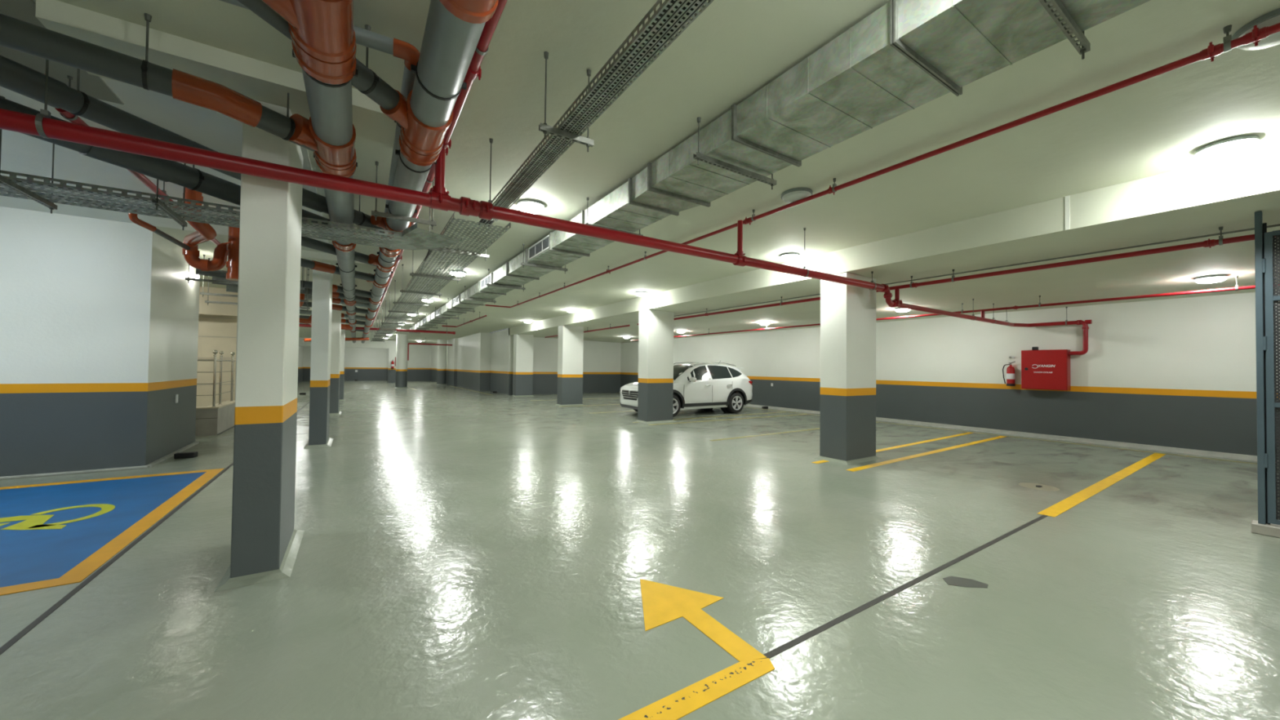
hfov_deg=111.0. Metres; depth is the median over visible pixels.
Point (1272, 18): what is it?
ceiling lamp
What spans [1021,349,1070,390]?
cabinet
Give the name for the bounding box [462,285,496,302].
hanger
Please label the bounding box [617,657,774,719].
floor line
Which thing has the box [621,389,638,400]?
grille
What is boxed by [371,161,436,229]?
hanger
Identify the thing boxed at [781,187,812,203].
ceiling lamp
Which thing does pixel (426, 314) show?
hanger
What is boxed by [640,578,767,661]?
arrow marking
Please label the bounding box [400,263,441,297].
hanger
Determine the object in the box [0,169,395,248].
cable tray
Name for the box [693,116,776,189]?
hanger
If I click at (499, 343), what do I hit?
wall
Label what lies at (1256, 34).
pipe
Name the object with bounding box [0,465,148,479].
baseboard
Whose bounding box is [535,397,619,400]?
parking line
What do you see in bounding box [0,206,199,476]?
wall
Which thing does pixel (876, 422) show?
parking line
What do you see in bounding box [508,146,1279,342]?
ceiling
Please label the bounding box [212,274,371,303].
pipe
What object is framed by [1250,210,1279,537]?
gate
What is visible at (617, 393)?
floor line
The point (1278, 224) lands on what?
conduit
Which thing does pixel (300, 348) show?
wall
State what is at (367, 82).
pipe
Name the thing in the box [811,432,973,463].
parking line
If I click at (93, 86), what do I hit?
trim
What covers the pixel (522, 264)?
hanger
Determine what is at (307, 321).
drain
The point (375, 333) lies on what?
hanger
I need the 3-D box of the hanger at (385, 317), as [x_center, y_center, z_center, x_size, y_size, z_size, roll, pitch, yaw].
[-8.114,-1.646,14.773,0.810,0.642,0.041,1,-1,-33]
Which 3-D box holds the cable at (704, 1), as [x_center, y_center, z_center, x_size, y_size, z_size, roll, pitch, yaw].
[0.461,-1.605,1.680,0.029,0.029,8.300,1,-1,-33]
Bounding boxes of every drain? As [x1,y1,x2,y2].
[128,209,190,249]
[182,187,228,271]
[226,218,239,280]
[298,315,311,324]
[299,293,304,306]
[303,337,368,341]
[310,323,352,330]
[1017,482,1059,491]
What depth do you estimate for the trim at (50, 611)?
3.30 m
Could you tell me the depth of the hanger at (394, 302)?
11.20 m
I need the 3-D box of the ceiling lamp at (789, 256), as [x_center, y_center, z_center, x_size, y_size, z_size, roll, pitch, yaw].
[2.776,-1.903,8.170,0.360,0.098,0.360,1,-1,-33]
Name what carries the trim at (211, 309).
attached to the wall at (224, 328)
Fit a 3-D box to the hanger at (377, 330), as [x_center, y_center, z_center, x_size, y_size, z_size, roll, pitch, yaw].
[-11.689,-1.594,20.321,0.810,0.642,0.041,1,-1,-33]
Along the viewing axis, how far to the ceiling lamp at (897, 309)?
11.33 m
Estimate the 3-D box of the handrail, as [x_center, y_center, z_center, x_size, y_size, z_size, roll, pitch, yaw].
[-11.466,0.395,9.899,3.254,1.277,2.033,1,-1,-33]
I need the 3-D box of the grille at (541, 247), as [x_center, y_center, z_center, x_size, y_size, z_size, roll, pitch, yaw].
[-1.673,-1.848,7.267,0.014,0.210,1.000,1,-1,-33]
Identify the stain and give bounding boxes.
[942,576,987,587]
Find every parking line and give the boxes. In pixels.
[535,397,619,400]
[595,410,635,413]
[633,411,784,422]
[648,413,806,425]
[710,422,879,440]
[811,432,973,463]
[845,435,1004,471]
[1037,453,1165,517]
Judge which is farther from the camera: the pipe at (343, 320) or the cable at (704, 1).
the pipe at (343, 320)
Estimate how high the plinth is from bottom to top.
0.630 m
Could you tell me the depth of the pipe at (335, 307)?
13.36 m
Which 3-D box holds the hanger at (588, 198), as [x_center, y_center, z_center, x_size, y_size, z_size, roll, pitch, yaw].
[-0.330,-1.819,5.729,0.860,0.420,0.041,1,-1,-33]
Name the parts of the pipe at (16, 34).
threaded rod, threaded rod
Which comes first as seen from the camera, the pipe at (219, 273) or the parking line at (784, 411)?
the pipe at (219, 273)
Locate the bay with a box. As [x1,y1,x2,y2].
[0,468,223,595]
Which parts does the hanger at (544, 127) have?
threaded rod, threaded rod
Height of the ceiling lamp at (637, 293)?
0.098 m
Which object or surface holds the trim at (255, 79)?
attached to the ceiling at (1157, 125)
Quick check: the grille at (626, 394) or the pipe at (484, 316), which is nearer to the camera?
the grille at (626, 394)
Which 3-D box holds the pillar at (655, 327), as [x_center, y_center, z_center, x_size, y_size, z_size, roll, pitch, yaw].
[0.481,0.193,13.322,1.090,3.330,0.670,1,-1,-33]
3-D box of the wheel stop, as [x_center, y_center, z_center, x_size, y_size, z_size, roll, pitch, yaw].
[-7.728,1.621,7.491,0.270,0.088,0.112,1,-1,-28]
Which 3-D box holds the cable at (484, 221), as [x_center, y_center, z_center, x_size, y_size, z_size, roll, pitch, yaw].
[0.401,-1.606,1.641,0.029,0.029,8.300,1,-1,-33]
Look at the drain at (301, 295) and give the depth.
10.77 m
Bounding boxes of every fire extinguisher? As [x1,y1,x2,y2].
[391,360,394,368]
[1002,361,1015,386]
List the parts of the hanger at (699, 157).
threaded rod, threaded rod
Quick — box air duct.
[408,0,1150,333]
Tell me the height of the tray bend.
0.155 m
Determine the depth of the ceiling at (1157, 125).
3.90 m
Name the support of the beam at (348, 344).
attached to the wall at (371, 364)
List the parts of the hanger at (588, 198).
threaded rod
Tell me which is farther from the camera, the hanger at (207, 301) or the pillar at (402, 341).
the pillar at (402, 341)
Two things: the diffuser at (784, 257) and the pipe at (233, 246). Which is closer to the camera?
the pipe at (233, 246)
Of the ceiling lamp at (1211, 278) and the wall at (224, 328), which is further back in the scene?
the wall at (224, 328)
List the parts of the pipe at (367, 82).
threaded rod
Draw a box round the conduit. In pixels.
[674,223,1279,316]
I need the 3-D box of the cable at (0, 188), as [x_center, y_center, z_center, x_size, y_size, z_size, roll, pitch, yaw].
[-9.057,-1.489,9.739,7.262,0.128,13.841,1,-1,-33]
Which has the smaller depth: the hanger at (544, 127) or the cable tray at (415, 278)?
the hanger at (544, 127)
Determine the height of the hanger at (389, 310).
0.642 m
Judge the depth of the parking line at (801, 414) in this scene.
13.84 m
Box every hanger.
[0,95,57,213]
[151,163,186,230]
[185,264,304,290]
[200,254,308,303]
[204,257,310,311]
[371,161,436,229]
[374,321,393,334]
[376,326,396,332]
[378,313,400,329]
[381,307,405,325]
[384,300,411,321]
[387,291,418,315]
[392,280,428,306]
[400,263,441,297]
[409,248,460,283]
[425,207,488,261]
[425,314,447,324]
[434,306,459,319]
[446,297,475,311]
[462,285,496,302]
[486,268,525,291]
[520,244,568,273]
[538,51,594,151]
[584,197,643,235]
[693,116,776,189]
[1038,0,1090,59]
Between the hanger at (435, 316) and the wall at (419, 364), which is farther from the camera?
the wall at (419, 364)
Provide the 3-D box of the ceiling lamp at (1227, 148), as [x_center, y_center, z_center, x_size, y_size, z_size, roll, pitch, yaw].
[5.418,-1.941,4.067,0.360,0.098,0.360,1,-1,-33]
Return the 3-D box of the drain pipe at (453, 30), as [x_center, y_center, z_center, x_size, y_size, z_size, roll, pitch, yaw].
[-9.730,-1.697,15.755,0.440,0.545,43.000,1,-1,-33]
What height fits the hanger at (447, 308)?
0.420 m
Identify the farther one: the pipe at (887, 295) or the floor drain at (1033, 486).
the pipe at (887, 295)
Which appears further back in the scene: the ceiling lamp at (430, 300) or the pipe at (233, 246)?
the ceiling lamp at (430, 300)
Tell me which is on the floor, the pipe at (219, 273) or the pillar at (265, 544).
the pillar at (265, 544)
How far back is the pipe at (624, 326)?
17.64 m
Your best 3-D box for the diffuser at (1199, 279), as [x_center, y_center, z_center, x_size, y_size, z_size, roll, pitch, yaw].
[9.479,-1.320,7.308,0.332,0.068,0.332,1,-1,-33]
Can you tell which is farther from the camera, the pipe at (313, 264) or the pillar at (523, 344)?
the pillar at (523, 344)
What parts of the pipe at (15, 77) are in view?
threaded rod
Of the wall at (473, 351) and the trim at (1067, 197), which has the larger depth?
the wall at (473, 351)
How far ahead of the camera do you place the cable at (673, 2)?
2.50 m
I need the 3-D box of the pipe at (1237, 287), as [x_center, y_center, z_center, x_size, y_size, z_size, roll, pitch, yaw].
[5.637,-1.183,13.456,0.099,0.255,22.500,1,-1,-33]
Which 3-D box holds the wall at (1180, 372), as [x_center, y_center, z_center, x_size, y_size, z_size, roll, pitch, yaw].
[6.670,-0.019,16.430,0.300,4.000,29.400,1,-1,-33]
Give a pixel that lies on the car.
(696, 385)
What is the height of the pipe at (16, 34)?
0.482 m
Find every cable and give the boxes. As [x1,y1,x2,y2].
[0,184,445,320]
[0,187,454,322]
[8,179,430,321]
[478,0,677,224]
[482,0,687,223]
[484,0,697,226]
[488,0,706,226]
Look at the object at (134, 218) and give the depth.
5.42 m
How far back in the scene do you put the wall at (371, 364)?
43.54 m
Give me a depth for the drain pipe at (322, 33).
2.65 m
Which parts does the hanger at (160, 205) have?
threaded rod, threaded rod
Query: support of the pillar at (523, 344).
on the floor
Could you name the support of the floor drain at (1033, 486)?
on the floor
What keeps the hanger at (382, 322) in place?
hanging from the ceiling at (1157, 125)
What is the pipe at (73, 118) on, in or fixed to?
hanging from the ceiling at (1157, 125)
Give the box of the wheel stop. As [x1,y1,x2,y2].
[173,451,197,458]
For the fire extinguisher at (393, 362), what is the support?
attached to the pillar at (392, 350)
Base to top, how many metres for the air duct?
0.297 m
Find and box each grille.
[452,295,458,306]
[480,273,491,288]
[528,234,549,260]
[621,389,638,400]
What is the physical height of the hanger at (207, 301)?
0.960 m
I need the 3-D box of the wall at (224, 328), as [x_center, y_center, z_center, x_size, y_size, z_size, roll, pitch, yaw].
[-14.118,-0.218,11.309,6.500,3.750,0.300,1,-1,-33]
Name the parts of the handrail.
rail, post, post, rail, post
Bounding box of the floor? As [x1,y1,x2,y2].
[0,380,1279,719]
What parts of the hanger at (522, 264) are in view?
threaded rod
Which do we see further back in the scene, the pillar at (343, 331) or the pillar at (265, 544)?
the pillar at (343, 331)
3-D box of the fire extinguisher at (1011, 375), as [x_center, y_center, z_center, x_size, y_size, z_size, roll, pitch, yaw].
[9.595,0.354,11.423,0.177,0.639,0.244,1,-1,-5]
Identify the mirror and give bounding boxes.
[689,377,696,382]
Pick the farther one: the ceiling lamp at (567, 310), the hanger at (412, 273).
the ceiling lamp at (567, 310)
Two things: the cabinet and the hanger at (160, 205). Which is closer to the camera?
the hanger at (160, 205)
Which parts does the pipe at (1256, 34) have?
threaded rod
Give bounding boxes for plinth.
[195,400,235,435]
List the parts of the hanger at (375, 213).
threaded rod, threaded rod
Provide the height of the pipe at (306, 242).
0.461 m
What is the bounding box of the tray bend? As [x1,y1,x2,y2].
[393,222,462,249]
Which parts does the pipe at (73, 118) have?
threaded rod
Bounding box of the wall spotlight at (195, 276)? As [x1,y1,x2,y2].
[191,274,199,278]
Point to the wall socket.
(176, 395)
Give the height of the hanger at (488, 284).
0.420 m
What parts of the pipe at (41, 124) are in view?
threaded rod, threaded rod, threaded rod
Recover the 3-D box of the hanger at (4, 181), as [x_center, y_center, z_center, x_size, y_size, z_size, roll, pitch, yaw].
[-5.315,-1.747,3.825,0.041,0.742,0.800,1,-1,-33]
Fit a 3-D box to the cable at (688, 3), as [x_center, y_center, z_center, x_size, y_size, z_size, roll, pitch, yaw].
[0.432,-1.606,1.662,0.029,0.029,8.300,1,-1,-33]
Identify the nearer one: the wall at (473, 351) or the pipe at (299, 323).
the pipe at (299, 323)
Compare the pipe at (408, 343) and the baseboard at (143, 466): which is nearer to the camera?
the baseboard at (143, 466)
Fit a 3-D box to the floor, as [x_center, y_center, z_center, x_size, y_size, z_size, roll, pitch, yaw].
[-11.892,1.997,21.168,27.000,0.300,57.500,1,-1,-33]
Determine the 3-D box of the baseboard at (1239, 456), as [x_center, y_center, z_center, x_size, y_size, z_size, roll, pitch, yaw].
[6.533,1.931,16.205,0.100,0.090,29.000,1,-1,-33]
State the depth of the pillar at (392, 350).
39.29 m
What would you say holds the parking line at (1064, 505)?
on the floor
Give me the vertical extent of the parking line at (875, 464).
0.004 m
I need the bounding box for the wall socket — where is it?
[174,394,177,403]
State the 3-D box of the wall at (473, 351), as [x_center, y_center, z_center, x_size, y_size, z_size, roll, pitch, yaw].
[-12.059,0.144,31.605,0.650,3.750,7.800,1,-1,-33]
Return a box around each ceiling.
[0,0,1279,343]
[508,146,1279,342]
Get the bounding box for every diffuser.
[449,271,465,276]
[780,254,799,261]
[1195,276,1226,283]
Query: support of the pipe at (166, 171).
hanging from the ceiling at (1157, 125)
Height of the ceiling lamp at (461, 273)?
0.098 m
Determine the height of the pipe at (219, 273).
0.504 m
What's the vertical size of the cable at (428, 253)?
0.129 m
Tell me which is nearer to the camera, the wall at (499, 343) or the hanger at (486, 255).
the hanger at (486, 255)
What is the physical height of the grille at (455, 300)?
0.210 m
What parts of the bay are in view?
symbol leg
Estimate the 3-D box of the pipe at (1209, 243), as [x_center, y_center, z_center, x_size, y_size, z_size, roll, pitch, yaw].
[4.262,-1.378,8.706,0.117,0.215,16.000,1,-1,-33]
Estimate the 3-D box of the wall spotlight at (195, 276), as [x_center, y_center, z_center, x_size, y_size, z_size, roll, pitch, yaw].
[-8.567,-1.607,8.473,0.110,0.088,0.090,1,-1,-33]
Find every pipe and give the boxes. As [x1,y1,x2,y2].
[0,13,315,151]
[0,55,383,233]
[0,58,884,290]
[0,97,333,234]
[54,75,220,245]
[195,268,373,297]
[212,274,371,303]
[219,0,419,213]
[226,284,370,308]
[237,0,399,110]
[261,0,358,342]
[298,323,364,331]
[298,324,455,334]
[299,309,367,320]
[299,315,365,324]
[300,257,374,281]
[301,236,377,266]
[302,302,368,314]
[361,0,498,343]
[371,0,507,326]
[407,342,452,360]
[441,311,486,327]
[485,22,1279,307]
[544,324,629,337]
[631,275,1279,341]
[637,226,1254,324]
[878,284,1092,355]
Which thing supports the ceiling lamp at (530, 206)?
attached to the ceiling at (1157, 125)
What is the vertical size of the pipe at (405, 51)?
0.292 m
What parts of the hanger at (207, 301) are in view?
threaded rod, threaded rod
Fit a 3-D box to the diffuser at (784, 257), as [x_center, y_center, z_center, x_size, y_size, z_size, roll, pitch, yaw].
[2.775,-1.888,8.169,0.332,0.068,0.332,1,-1,-33]
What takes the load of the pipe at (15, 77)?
hanging from the ceiling at (1157, 125)
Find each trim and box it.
[0,0,124,104]
[0,401,309,654]
[35,0,396,148]
[198,301,237,316]
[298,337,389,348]
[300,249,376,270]
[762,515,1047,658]
[1065,195,1070,230]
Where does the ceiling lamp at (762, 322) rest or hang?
attached to the ceiling at (1195, 201)
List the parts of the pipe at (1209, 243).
threaded rod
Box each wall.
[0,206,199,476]
[195,286,237,406]
[297,346,303,382]
[302,346,388,381]
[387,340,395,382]
[407,344,431,381]
[431,337,457,386]
[456,332,491,391]
[489,328,507,394]
[506,328,621,395]
[620,291,1279,457]
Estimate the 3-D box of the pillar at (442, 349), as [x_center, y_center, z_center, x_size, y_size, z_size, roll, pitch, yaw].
[-16.561,0.179,36.794,0.940,3.750,0.940,1,-1,-33]
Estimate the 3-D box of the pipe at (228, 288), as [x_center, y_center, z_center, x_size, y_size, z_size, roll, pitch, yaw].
[-8.630,-1.777,11.430,0.429,0.504,3.097,0,-1,38]
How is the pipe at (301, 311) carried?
hanging from the ceiling at (1157, 125)
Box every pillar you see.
[213,98,304,591]
[303,262,333,448]
[329,302,342,415]
[339,317,345,400]
[395,333,408,388]
[436,339,447,384]
[511,333,533,396]
[555,325,583,406]
[635,309,676,423]
[813,272,881,465]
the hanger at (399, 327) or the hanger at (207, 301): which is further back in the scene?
the hanger at (399, 327)
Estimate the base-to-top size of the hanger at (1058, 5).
0.400 m
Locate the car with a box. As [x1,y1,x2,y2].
[619,360,752,417]
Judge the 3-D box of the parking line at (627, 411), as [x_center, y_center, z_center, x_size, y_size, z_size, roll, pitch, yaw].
[1.085,1.929,17.276,6.800,0.004,0.120,1,-1,-33]
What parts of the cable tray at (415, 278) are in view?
rail, rail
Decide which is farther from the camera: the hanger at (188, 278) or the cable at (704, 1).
the hanger at (188, 278)
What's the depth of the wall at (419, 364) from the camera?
44.61 m
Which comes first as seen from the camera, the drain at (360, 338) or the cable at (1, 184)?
the cable at (1, 184)
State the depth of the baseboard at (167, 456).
7.56 m
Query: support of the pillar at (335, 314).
on the floor
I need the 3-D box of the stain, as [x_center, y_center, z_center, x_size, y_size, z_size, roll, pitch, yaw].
[2.514,1.715,3.393,0.299,0.002,0.168,0,-1,16]
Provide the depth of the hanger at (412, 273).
7.70 m
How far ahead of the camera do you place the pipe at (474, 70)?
2.95 m
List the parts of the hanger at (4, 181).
threaded rod, threaded rod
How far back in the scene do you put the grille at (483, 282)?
10.26 m
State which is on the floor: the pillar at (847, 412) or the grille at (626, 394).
the pillar at (847, 412)
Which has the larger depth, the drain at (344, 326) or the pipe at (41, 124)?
the drain at (344, 326)
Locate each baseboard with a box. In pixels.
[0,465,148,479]
[146,441,199,467]
[618,391,1278,461]
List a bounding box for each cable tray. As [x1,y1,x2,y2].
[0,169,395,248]
[372,212,510,341]
[487,0,714,221]
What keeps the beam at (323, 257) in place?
attached to the ceiling at (1157, 125)
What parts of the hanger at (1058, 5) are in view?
threaded rod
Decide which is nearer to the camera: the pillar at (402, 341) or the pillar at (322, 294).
the pillar at (322, 294)
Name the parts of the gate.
post, sill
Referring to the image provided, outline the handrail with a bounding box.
[196,350,235,406]
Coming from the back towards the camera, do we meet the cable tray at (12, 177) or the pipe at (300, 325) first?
the pipe at (300, 325)
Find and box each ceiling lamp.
[421,298,433,302]
[448,270,466,276]
[516,199,545,213]
[566,309,576,312]
[635,291,648,296]
[759,321,769,324]
[779,252,799,261]
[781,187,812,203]
[894,307,910,312]
[1193,274,1228,283]
[1195,134,1259,159]
[1231,8,1279,50]
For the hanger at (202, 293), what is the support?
hanging from the ceiling at (1157, 125)
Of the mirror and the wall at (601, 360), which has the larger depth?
the wall at (601, 360)
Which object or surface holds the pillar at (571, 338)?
on the floor
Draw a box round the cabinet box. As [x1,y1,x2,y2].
[1031,346,1038,350]
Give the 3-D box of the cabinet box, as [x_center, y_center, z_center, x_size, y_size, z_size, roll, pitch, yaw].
[9.822,-0.285,10.934,0.100,0.079,0.100,1,-1,-33]
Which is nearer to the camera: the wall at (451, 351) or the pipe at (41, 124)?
the pipe at (41, 124)
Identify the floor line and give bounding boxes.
[617,392,1257,464]
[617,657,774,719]
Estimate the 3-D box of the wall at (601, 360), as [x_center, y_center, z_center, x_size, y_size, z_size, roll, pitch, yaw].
[-4.362,0.025,26.631,7.200,4.000,0.300,1,-1,-33]
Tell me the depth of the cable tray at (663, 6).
2.51 m
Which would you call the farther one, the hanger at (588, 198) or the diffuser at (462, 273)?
the diffuser at (462, 273)
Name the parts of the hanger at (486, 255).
threaded rod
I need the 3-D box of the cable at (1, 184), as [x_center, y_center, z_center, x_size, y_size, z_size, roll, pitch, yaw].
[-9.078,-1.491,9.653,7.132,0.128,13.962,1,-1,-33]
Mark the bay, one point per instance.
(54, 534)
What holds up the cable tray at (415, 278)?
on the hanger at (486, 255)

